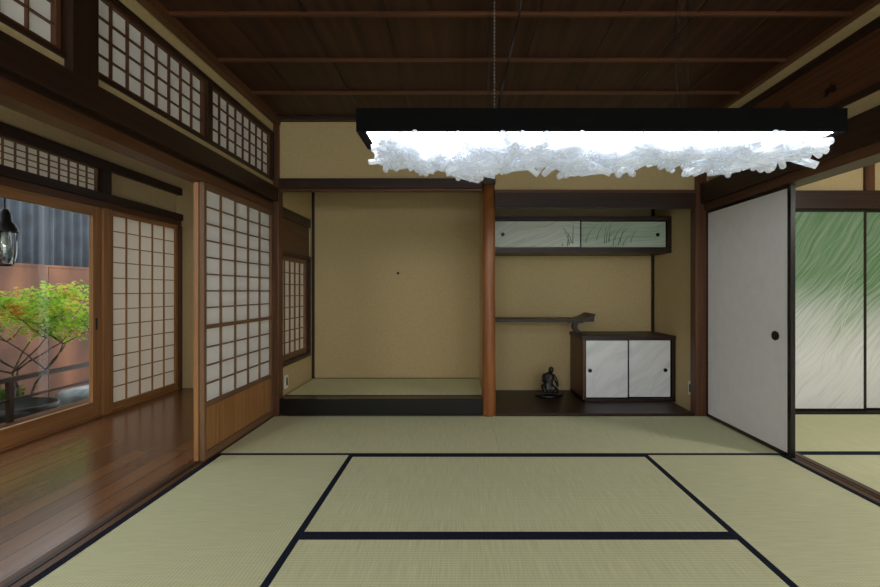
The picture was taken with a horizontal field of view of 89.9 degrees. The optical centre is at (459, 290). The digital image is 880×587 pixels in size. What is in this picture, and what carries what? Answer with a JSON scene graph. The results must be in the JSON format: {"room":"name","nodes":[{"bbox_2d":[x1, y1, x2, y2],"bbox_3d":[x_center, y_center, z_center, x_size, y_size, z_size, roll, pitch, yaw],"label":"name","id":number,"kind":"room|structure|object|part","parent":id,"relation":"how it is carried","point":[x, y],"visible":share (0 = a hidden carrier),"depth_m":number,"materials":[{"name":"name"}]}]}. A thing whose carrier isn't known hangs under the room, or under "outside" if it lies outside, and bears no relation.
{"room":"traditional dwelling","nodes":[
{"label":"traditional dwelling","id":0,"kind":"room"},
{"bbox_2d":[0,105,178,212],"bbox_3d":[-3.155,-1.135,1.150,0.050,0.570,7.500,0,0,0],"label":"wall","id":1,"kind":"structure","parent":0,"point":[8,116],"depth_m":4.03,"materials":[{"name":"paint"}]},
{"bbox_2d":[0,122,181,195],"bbox_3d":[-3.135,-1.100,1.150,0.090,0.080,7.500,0,0,0],"label":"beam","id":2,"kind":"structure","parent":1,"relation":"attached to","point":[6,130],"depth_m":3.57,"materials":[{"name":"brown wood"}]},
{"bbox_2d":[0,388,193,581],"bbox_3d":[-2.440,1.140,1.175,1.480,0.120,7.550,0,0,0],"label":"floor","id":3,"kind":"structure","parent":0,"point":[54,486],"depth_m":2.66,"materials":[{"name":"brown wood"}]},
{"bbox_2d":[0,388,179,451],"bbox_3d":[-3.155,1.074,1.125,0.130,0.012,7.450,0,0,0],"label":"sill","id":4,"kind":"structure","parent":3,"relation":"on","point":[129,405],"depth_m":3.55,"materials":[{"name":"orange wood"}]},
{"bbox_2d":[0,185,100,448],"bbox_3d":[-3.119,0.174,3.210,0.037,1.785,1.180,0,0,0],"label":"door","id":5,"kind":"structure","parent":4,"relation":"on","point":[13,434],"depth_m":3.66,"materials":[{"name":"brown wood"}]},
{"bbox_2d":[112,211,177,409],"bbox_3d":[-3.120,0.174,4.375,0.030,1.784,0.940,0,0,0],"label":"screen","id":6,"kind":"object","parent":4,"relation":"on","point":[144,251],"visible":0.8,"depth_m":4.33,"materials":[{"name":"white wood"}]},
{"bbox_2d":[98,169,111,415],"bbox_3d":[-3.132,0.010,3.855,0.095,2.140,0.090,0,0,0],"label":"post","id":7,"kind":"object","parent":3,"relation":"on","point":[104,176],"visible":0.66,"depth_m":3.84,"materials":[{"name":"orange wood"}]},
{"bbox_2d":[0,164,182,225],"bbox_3d":[-3.150,-0.785,1.150,0.140,0.130,7.500,0,0,0],"label":"lintel","id":8,"kind":"object","parent":7,"relation":"attached to","point":[9,176],"visible":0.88,"depth_m":3.58,"materials":[{"name":"brown wood"}]},
{"bbox_2d":[0,135,97,190],"bbox_3d":[-3.140,-0.955,3.275,0.030,0.206,1.050,0,0,0],"label":"transom shoji","id":9,"kind":"object","parent":8,"relation":"on","point":[14,154],"visible":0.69,"depth_m":3.34,"materials":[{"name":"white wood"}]},
{"bbox_2d":[178,226,181,388],"bbox_3d":[-3.135,0.180,4.875,0.090,1.800,0.050,0,0,0],"label":"post","id":10,"kind":"object","parent":3,"relation":"on","point":[179,227],"visible":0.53,"depth_m":4.87,"materials":[{"name":"brown wood"}]},
{"bbox_2d":[0,0,311,415],"bbox_3d":[-1.620,-0.155,1.055,0.080,2.670,7.310,0,0,0],"label":"wall","id":11,"kind":"structure","parent":0,"point":[134,6],"depth_m":2.93,"materials":[{"name":"paint"}]},
{"bbox_2d":[0,14,273,180],"bbox_3d":[-1.630,-0.954,1.845,0.060,0.022,3.890,0,0,0],"label":"rail","id":12,"kind":"object","parent":11,"relation":"attached to","point":[4,20],"visible":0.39,"depth_m":2.11,"materials":[{"name":"brown wood"}]},
{"bbox_2d":[0,0,60,49],"bbox_3d":[-1.630,-1.153,1.340,0.030,0.375,0.880,0,0,0],"label":"transom shoji","id":13,"kind":"object","parent":12,"relation":"on","point":[42,18],"visible":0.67,"depth_m":1.71,"materials":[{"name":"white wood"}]},
{"bbox_2d":[61,0,98,85],"bbox_3d":[-1.620,-1.190,1.855,0.090,0.600,0.130,0,0,0],"label":"strut","id":14,"kind":"object","parent":12,"relation":"on","point":[79,18],"depth_m":1.83,"materials":[{"name":"brown wood"}]},
{"bbox_2d":[99,0,204,136],"bbox_3d":[-1.630,-1.153,2.360,0.030,0.375,0.860,0,0,0],"label":"transom shoji","id":15,"kind":"object","parent":12,"relation":"on","point":[130,57],"visible":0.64,"depth_m":2.30,"materials":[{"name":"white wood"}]},
{"bbox_2d":[205,80,212,141],"bbox_3d":[-1.630,-1.153,2.820,0.060,0.375,0.060,0,0,0],"label":"stile","id":16,"kind":"object","parent":12,"relation":"on","point":[208,85],"visible":0.5,"depth_m":2.81,"materials":[{"name":"brown wood"}]},
{"bbox_2d":[213,86,270,176],"bbox_3d":[-1.630,-1.153,3.300,0.030,0.375,0.900,0,0,0],"label":"transom shoji","id":17,"kind":"object","parent":12,"relation":"on","point":[236,132],"visible":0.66,"depth_m":3.27,"materials":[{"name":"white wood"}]},
{"bbox_2d":[271,134,273,178],"bbox_3d":[-1.630,-1.153,3.770,0.060,0.375,0.040,0,0,0],"label":"stile","id":18,"kind":"object","parent":12,"relation":"on","point":[272,135],"visible":0.46,"depth_m":3.75,"materials":[{"name":"brown wood"}]},
{"bbox_2d":[0,416,273,586],"bbox_3d":[-1.651,1.107,0.595,0.098,0.067,6.390,0,0,0],"label":"sill","id":19,"kind":"structure","parent":11,"relation":"attached to","point":[41,564],"depth_m":1.99,"materials":[{"name":"brown wood"}]},
{"bbox_2d":[0,30,277,210],"bbox_3d":[-1.637,-0.790,0.595,0.145,0.200,6.390,0,0,0],"label":"lintel","id":20,"kind":"object","parent":11,"relation":"attached to","point":[34,85],"depth_m":1.98,"materials":[{"name":"brown wood"}]},
{"bbox_2d":[110,0,273,134],"bbox_3d":[-1.630,-1.353,1.845,0.060,0.025,3.890,0,0,0],"label":"rail","id":21,"kind":"object","parent":11,"relation":"attached to","point":[117,3],"visible":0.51,"depth_m":2.53,"materials":[{"name":"brown wood"}]},
{"bbox_2d":[194,182,198,460],"bbox_3d":[-1.665,0.192,3.275,0.030,1.760,1.000,0,0,0],"label":"screen","id":22,"kind":"object","parent":11,"relation":"attached to","point":[196,184],"visible":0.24,"depth_m":2.77,"materials":[{"name":"orange wood"}]},
{"bbox_2d":[199,182,272,460],"bbox_3d":[-1.625,0.192,3.277,0.030,1.760,1.015,0,0,0],"label":"screen","id":23,"kind":"object","parent":11,"relation":"attached to","point":[236,232],"visible":1,"depth_m":3.16,"materials":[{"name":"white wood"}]},
{"bbox_2d":[284,374,287,388],"bbox_3d":[-1.573,0.820,3.990,0.012,0.120,0.070,0,0,0],"label":"wall outlet","id":24,"kind":"object","parent":11,"relation":"attached to","point":[285,376],"visible":1,"depth_m":3.97,"materials":[{"name":"white plastic"}]},
{"bbox_2d":[283,207,310,366],"bbox_3d":[-1.616,-0.035,4.260,0.088,1.430,0.760,0,0,0],"label":"alcove window","id":25,"kind":"structure","parent":11,"relation":"in","point":[296,227],"depth_m":4.36,"materials":[{"name":"brown wood"}]},
{"bbox_2d":[283,256,305,360],"bbox_3d":[-1.620,0.160,4.250,0.030,0.960,0.700,0,0,0],"label":"window","id":26,"kind":"structure","parent":25,"relation":"attached to","point":[294,269],"depth_m":4.30,"materials":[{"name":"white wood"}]},
{"bbox_2d":[280,122,693,189],"bbox_3d":[0.235,-1.180,3.840,3.590,0.620,0.060,0,0,0],"label":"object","id":27,"kind":"structure","parent":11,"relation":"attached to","point":[307,149],"depth_m":3.81,"materials":[{"name":"beige paint"}]},
{"bbox_2d":[279,178,481,191],"bbox_3d":[-0.685,-0.917,3.825,1.750,0.105,0.090,0,0,0],"label":"lintel","id":28,"kind":"object","parent":27,"relation":"attached to","point":[285,184],"depth_m":3.78,"materials":[{"name":"brown wood"}]},
{"bbox_2d":[495,190,695,208],"bbox_3d":[1.165,-0.795,3.822,1.730,0.150,0.095,0,0,0],"label":"lintel","id":29,"kind":"object","parent":27,"relation":"attached to","point":[504,199],"depth_m":3.78,"materials":[{"name":"brown wood"}]},
{"bbox_2d":[136,0,879,124],"bbox_3d":[0.265,-1.462,0.600,3.730,0.055,6.400,0,0,0],"label":"trim","id":30,"kind":"structure","parent":11,"relation":"attached to","point":[154,7],"depth_m":2.76,"materials":[{"name":"brown wood"}]},
{"bbox_3d":[0.265,-1.462,0.600,3.730,0.055,6.400,0,0,0],"label":"cornice","id":31,"kind":"part","parent":30,"relation":"part of","materials":[{"name":"brown wood"}]},
{"bbox_2d":[176,178,193,387],"bbox_3d":[-2.430,-0.170,4.940,1.540,2.500,0.080,0,0,0],"label":"wall","id":32,"kind":"structure","parent":0,"point":[184,203],"depth_m":4.90,"materials":[{"name":"paint"}]},
{"bbox_2d":[273,124,282,415],"bbox_3d":[-1.610,-0.205,3.835,0.100,2.570,0.090,0,0,0],"label":"pillar","id":33,"kind":"structure","parent":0,"point":[278,206],"depth_m":3.79,"materials":[{"name":"brown wood"}]},
{"bbox_2d":[480,192,481,388],"bbox_3d":[0.250,-0.205,4.305,0.080,2.570,0.810,0,0,0],"label":"wall alcove","id":34,"kind":"structure","parent":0,"point":[480,192],"depth_m":4.30,"materials":[{"name":"beige paint"}]},
{"bbox_2d":[312,192,650,389],"bbox_3d":[1.830,-0.205,4.755,6.940,2.570,0.090,0,0,0],"label":"wall","id":35,"kind":"structure","parent":0,"point":[372,320],"depth_m":4.71,"materials":[{"name":"paint"}]},
{"bbox_2d":[312,192,653,377],"bbox_3d":[0.245,-0.110,4.697,3.650,2.340,0.025,0,0,0],"label":"trim","id":36,"kind":"structure","parent":35,"relation":"attached to","point":[313,193],"depth_m":4.68,"materials":[{"name":"brown wood"}]},
{"bbox_2d":[495,216,671,255],"bbox_3d":[1.179,-0.552,4.505,1.778,0.355,0.409,0,0,0],"label":"upper cabinet","id":37,"kind":"object","parent":35,"relation":"attached to","point":[514,235],"visible":0.98,"depth_m":4.32,"materials":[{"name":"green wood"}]},
{"bbox_2d":[482,174,495,416],"bbox_3d":[0.250,-0.205,3.835,0.120,2.570,0.120,0,0,0],"label":"pillar","id":38,"kind":"structure","parent":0,"point":[488,184],"depth_m":3.78,"materials":[{"name":"brown wood"}]},
{"bbox_2d":[288,401,707,416],"bbox_3d":[1.820,1.181,1.100,6.960,0.079,7.400,0,0,0],"label":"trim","id":39,"kind":"structure","parent":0,"point":[671,401],"depth_m":4.03,"materials":[{"name":"brown wood"}]},
{"bbox_2d":[22,455,352,586],"bbox_3d":[-1.150,1.109,1.941,0.898,0.062,1.908,0,0,0],"label":"mat","id":40,"kind":"object","parent":39,"relation":"on","point":[233,520],"visible":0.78,"depth_m":1.98,"materials":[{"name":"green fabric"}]},
{"bbox_2d":[218,416,499,454],"bbox_3d":[-0.667,1.109,3.346,1.863,0.062,0.898,0,0,0],"label":"mat","id":41,"kind":"object","parent":39,"relation":"on","point":[280,435],"visible":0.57,"depth_m":3.27,"materials":[{"name":"green wicker"}]},
{"bbox_2d":[280,378,482,414],"bbox_3d":[-0.677,1.004,4.253,1.765,0.152,0.905,0,0,0],"label":"alcove platform","id":42,"kind":"object","parent":39,"relation":"on","point":[318,396],"visible":0.91,"depth_m":3.81,"materials":[{"name":"wood"}]},
{"bbox_2d":[302,455,732,535],"bbox_3d":[0.253,1.109,2.418,1.903,0.062,0.953,0,0,0],"label":"mat","id":43,"kind":"object","parent":39,"relation":"on","point":[374,495],"visible":0.71,"depth_m":2.30,"materials":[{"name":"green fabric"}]},
{"bbox_2d":[269,536,788,586],"bbox_3d":[0.253,1.109,1.464,1.903,0.062,0.953,0,0,0],"label":"mat","id":44,"kind":"object","parent":39,"relation":"on","point":[314,561],"visible":1,"depth_m":1.76,"materials":[{"name":"green wicker"}]},
{"bbox_2d":[495,390,693,415],"bbox_3d":[1.170,1.100,4.260,1.720,0.080,0.900,0,0,0],"label":"floor","id":45,"kind":"structure","parent":39,"relation":"on","point":[508,402],"depth_m":4.04,"materials":[{"name":"brown wood"}]},
{"bbox_2d":[535,367,562,397],"bbox_3d":[0.900,0.910,4.450,0.280,0.299,0.210,0,0,0],"label":"bronze figurine","id":46,"kind":"object","parent":45,"relation":"on","point":[550,390],"visible":1,"depth_m":4.40,"materials":[{"name":"black metal"}]},
{"bbox_2d":[569,331,675,400],"bbox_3d":[1.619,0.745,4.460,0.898,0.630,0.499,0,0,0],"label":"base cabinet","id":47,"kind":"object","parent":45,"relation":"on","point":[604,365],"visible":1,"depth_m":4.25,"materials":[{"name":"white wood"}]},
{"bbox_2d":[495,312,595,332],"bbox_3d":[0.819,0.328,4.535,1.053,0.200,0.349,0,0,0],"label":"display shelf","id":48,"kind":"object","parent":47,"relation":"on","point":[584,317],"visible":0.92,"depth_m":4.36,"materials":[{"name":"brown wood"}]},
{"bbox_2d":[491,416,782,454],"bbox_3d":[1.198,1.109,3.346,1.863,0.062,0.898,0,0,0],"label":"mat","id":49,"kind":"object","parent":39,"relation":"on","point":[515,435],"visible":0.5,"depth_m":3.27,"materials":[{"name":"green wicker"}]},
{"bbox_2d":[644,455,879,586],"bbox_3d":[1.667,1.109,1.941,0.923,0.062,1.908,0,0,0],"label":"mat","id":50,"kind":"object","parent":39,"relation":"on","point":[807,527],"visible":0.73,"depth_m":2.15,"materials":[{"name":"green wicker"}]},
{"bbox_2d":[795,413,879,452],"bbox_3d":[3.000,1.109,3.405,1.498,0.062,0.948,0,0,0],"label":"mat","id":51,"kind":"object","parent":39,"relation":"on","point":[814,432],"visible":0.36,"depth_m":3.36,"materials":[{"name":"beige wicker"}]},
{"bbox_2d":[799,453,879,491],"bbox_3d":[3.000,1.109,2.453,1.498,0.062,0.953,0,0,0],"label":"mat","id":52,"kind":"object","parent":39,"relation":"on","point":[864,468],"visible":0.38,"depth_m":2.74,"materials":[{"name":"beige wicker"}]},
{"bbox_2d":[158,0,866,115],"bbox_3d":[1.820,-1.515,0.725,6.960,0.050,6.650,0,0,0],"label":"ceiling","id":53,"kind":"structure","parent":0,"point":[274,37],"depth_m":2.70,"materials":[{"name":"brown wood"}]},
{"bbox_2d":[215,0,790,116],"bbox_3d":[0.220,-1.487,0.640,2.946,0.006,6.280,0,0,0],"label":"joint","id":54,"kind":"object","parent":53,"relation":"attached to","point":[217,2],"depth_m":2.69,"materials":[{"name":"brown wood"}]},
{"bbox_2d":[169,11,851,94],"bbox_3d":[0.265,-1.480,0.482,3.726,0.020,5.634,0,0,0],"label":"batten","id":55,"kind":"object","parent":53,"relation":"attached to","point":[172,13],"depth_m":2.81,"materials":[{"name":"brown wood"}]},
{"bbox_2d":[356,0,847,182],"bbox_3d":[0.597,-0.989,1.975,2.067,1.004,0.372,0,0,0],"label":"glass chandelier","id":56,"kind":"object","parent":53,"relation":"hanging from","point":[482,142],"visible":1,"depth_m":1.86,"materials":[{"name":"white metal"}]},
{"bbox_2d":[654,209,689,410],"bbox_3d":[2.115,-0.205,4.295,0.090,2.570,0.830,0,0,0],"label":"wall","id":57,"kind":"structure","parent":0,"point":[671,270],"depth_m":4.21,"materials":[{"name":"paint"}]},
{"bbox_2d":[709,417,879,503],"bbox_3d":[2.190,1.107,0.595,0.116,0.066,6.390,0,0,0],"label":"sill","id":58,"kind":"structure","parent":57,"relation":"attached to","point":[832,474],"depth_m":2.55,"materials":[{"name":"brown wood"}]},
{"bbox_2d":[706,184,794,457],"bbox_3d":[2.131,0.192,3.303,0.038,1.760,0.965,0,0,0],"label":"door","id":59,"kind":"structure","parent":58,"relation":"on","point":[750,241],"depth_m":3.17,"materials":[{"name":"paper"}]},
{"bbox_2d":[795,410,879,412],"bbox_3d":[3.775,1.107,3.942,3.050,0.066,0.115,0,0,0],"label":"sill","id":60,"kind":"structure","parent":57,"relation":"attached to","point":[866,411],"depth_m":3.92,"materials":[{"name":"brown wood"}]},
{"bbox_2d":[795,209,865,410],"bbox_3d":[3.155,0.172,3.940,0.950,1.800,0.020,0,0,0],"label":"sliding door","id":61,"kind":"structure","parent":60,"relation":"on","point":[830,244],"depth_m":3.93,"materials":[{"name":"painted paper"},{"name":"black lacquer"}]},
{"bbox_2d":[866,210,879,409],"bbox_3d":[4.100,0.172,3.962,0.940,1.800,0.020,0,0,0],"label":"sliding door","id":62,"kind":"structure","parent":60,"relation":"on","point":[872,216],"depth_m":3.96,"materials":[{"name":"painted paper"},{"name":"black lacquer"}]},
{"bbox_2d":[690,172,706,415],"bbox_3d":[2.080,-0.205,3.835,0.100,2.570,0.090,0,0,0],"label":"pillar","id":63,"kind":"structure","parent":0,"point":[697,214],"depth_m":3.79,"materials":[{"name":"brown wood"}]},
{"bbox_2d":[707,3,879,180],"bbox_3d":[2.165,-1.205,0.595,0.070,0.570,6.390,0,0,0],"label":"wall","id":64,"kind":"structure","parent":0,"point":[872,14],"depth_m":2.51,"materials":[{"name":"paint"}]},
{"bbox_2d":[700,105,879,210],"bbox_3d":[2.160,-0.805,0.595,0.180,0.230,6.390,0,0,0],"label":"lintel","id":65,"kind":"object","parent":64,"relation":"attached to","point":[858,147],"depth_m":2.63,"materials":[{"name":"brown wood"}]},
{"bbox_2d":[740,16,879,107],"bbox_3d":[2.160,-1.205,1.900,0.080,0.370,3.400,0,0,0],"label":"transom","id":66,"kind":"object","parent":64,"relation":"on","point":[848,72],"visible":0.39,"depth_m":2.51,"materials":[{"name":"brown wood"}]},
{"bbox_2d":[795,162,879,189],"bbox_3d":[3.775,-1.190,3.965,3.050,0.600,0.070,0,0,0],"label":"wall","id":67,"kind":"structure","parent":0,"point":[851,180],"depth_m":3.93,"materials":[{"name":"paint"}]},
{"bbox_2d":[795,190,879,209],"bbox_3d":[3.735,-0.810,3.945,3.130,0.160,0.110,0,0,0],"label":"trim","id":68,"kind":"structure","parent":67,"relation":"attached to","point":[804,199],"depth_m":3.89,"materials":[{"name":"brown wood"}]},
{"bbox_2d":[863,164,874,189],"bbox_3d":[3.640,-1.190,3.915,0.080,0.600,0.030,0,0,0],"label":"trim","id":69,"kind":"structure","parent":67,"relation":"attached to","point":[868,171],"depth_m":3.90,"materials":[{"name":"brown wood"}]},
{"bbox_3d":[-3.550,-1.335,1.350,0.700,0.110,7.900,0,0,0],"label":"eaves","id":70,"kind":"object","parent":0,"visible":0},
{"bbox_2d":[0,198,18,265],"bbox_3d":[-3.460,-0.734,3.345,0.156,1.091,0.156,0,0,0],"label":"hanging lantern","id":71,"kind":"object","parent":70,"relation":"hanging from","point":[7,226],"visible":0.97,"depth_m":3.33,"materials":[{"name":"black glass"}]},
{"label":"outside","id":72,"kind":"structure","parent":0,"visible":0},
{"bbox_3d":[-6.110,1.580,3.500,5.780,0.100,15.000,0,0,0],"label":"ground","id":73,"kind":"structure","parent":72,"visible":0},
{"bbox_2d":[0,384,24,399],"bbox_3d":[-5.358,1.315,5.202,0.404,0.430,0.397,0,0,25],"label":"shrub","id":74,"kind":"object","parent":73,"relation":"on","point":[2,392],"visible":0.15,"depth_m":5.18,"materials":[{"name":"green plant"}]},
{"bbox_2d":[0,397,59,423],"bbox_3d":[-4.350,1.315,4.300,0.720,0.430,0.576,0,0,0],"label":"basin","id":75,"kind":"object","parent":73,"relation":"on","point":[27,406],"visible":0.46,"depth_m":4.41,"materials":[{"name":"grey stone"}]},
{"bbox_2d":[0,197,88,266],"bbox_3d":[-6.400,-0.120,4.500,0.080,3.400,13.000,0,0,0],"label":"wall","id":76,"kind":"structure","parent":73,"relation":"on","point":[46,235],"depth_m":6.83,"materials":[{"name":"metal"}]},
{"bbox_2d":[0,262,88,397],"bbox_3d":[-5.720,0.585,4.200,0.060,1.890,11.400,0,0,0],"label":"fence","id":77,"kind":"object","parent":73,"relation":"on","point":[27,275],"visible":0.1,"depth_m":6.04,"materials":[{"name":"wood"}]},
{"bbox_2d":[0,280,88,397],"bbox_3d":[-4.822,0.692,4.748,1.677,1.686,1.793,0,0,-25],"label":"maple tree","id":78,"kind":"object","parent":73,"relation":"on","point":[50,309],"visible":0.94,"depth_m":4.74,"materials":[{"name":"green plant"}]},
{"bbox_2d":[0,398,88,428],"bbox_3d":[-3.596,1.335,1.300,0.712,0.390,7.800,0,0,0],"label":"deck","id":79,"kind":"object","parent":73,"relation":"on","point":[43,413],"visible":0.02,"depth_m":4.09,"materials":[{"name":"brown wood"}]},
{"bbox_2d":[0,362,88,422],"bbox_3d":[-3.910,0.945,1.600,0.040,0.390,7.200,0,0,0],"label":"deck railing","id":80,"kind":"object","parent":79,"relation":"on","point":[9,400],"visible":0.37,"depth_m":3.90,"materials":[{"name":"brown wood"}]},
{"bbox_2d":[53,385,88,397],"bbox_3d":[-5.310,1.457,6.101,0.511,0.282,0.445,0,0,0],"label":"rock","id":81,"kind":"object","parent":73,"relation":"on","point":[84,386],"visible":0.17,"depth_m":6.01,"materials":[{"name":"grey stone"}]},
{"bbox_2d":[57,388,88,406],"bbox_3d":[-4.758,1.434,5.774,0.790,0.432,0.610,0,0,0],"label":"rock","id":82,"kind":"object","parent":73,"relation":"on","point":[69,396],"visible":0.14,"depth_m":5.54,"materials":[{"name":"grey stone"}]}
]}

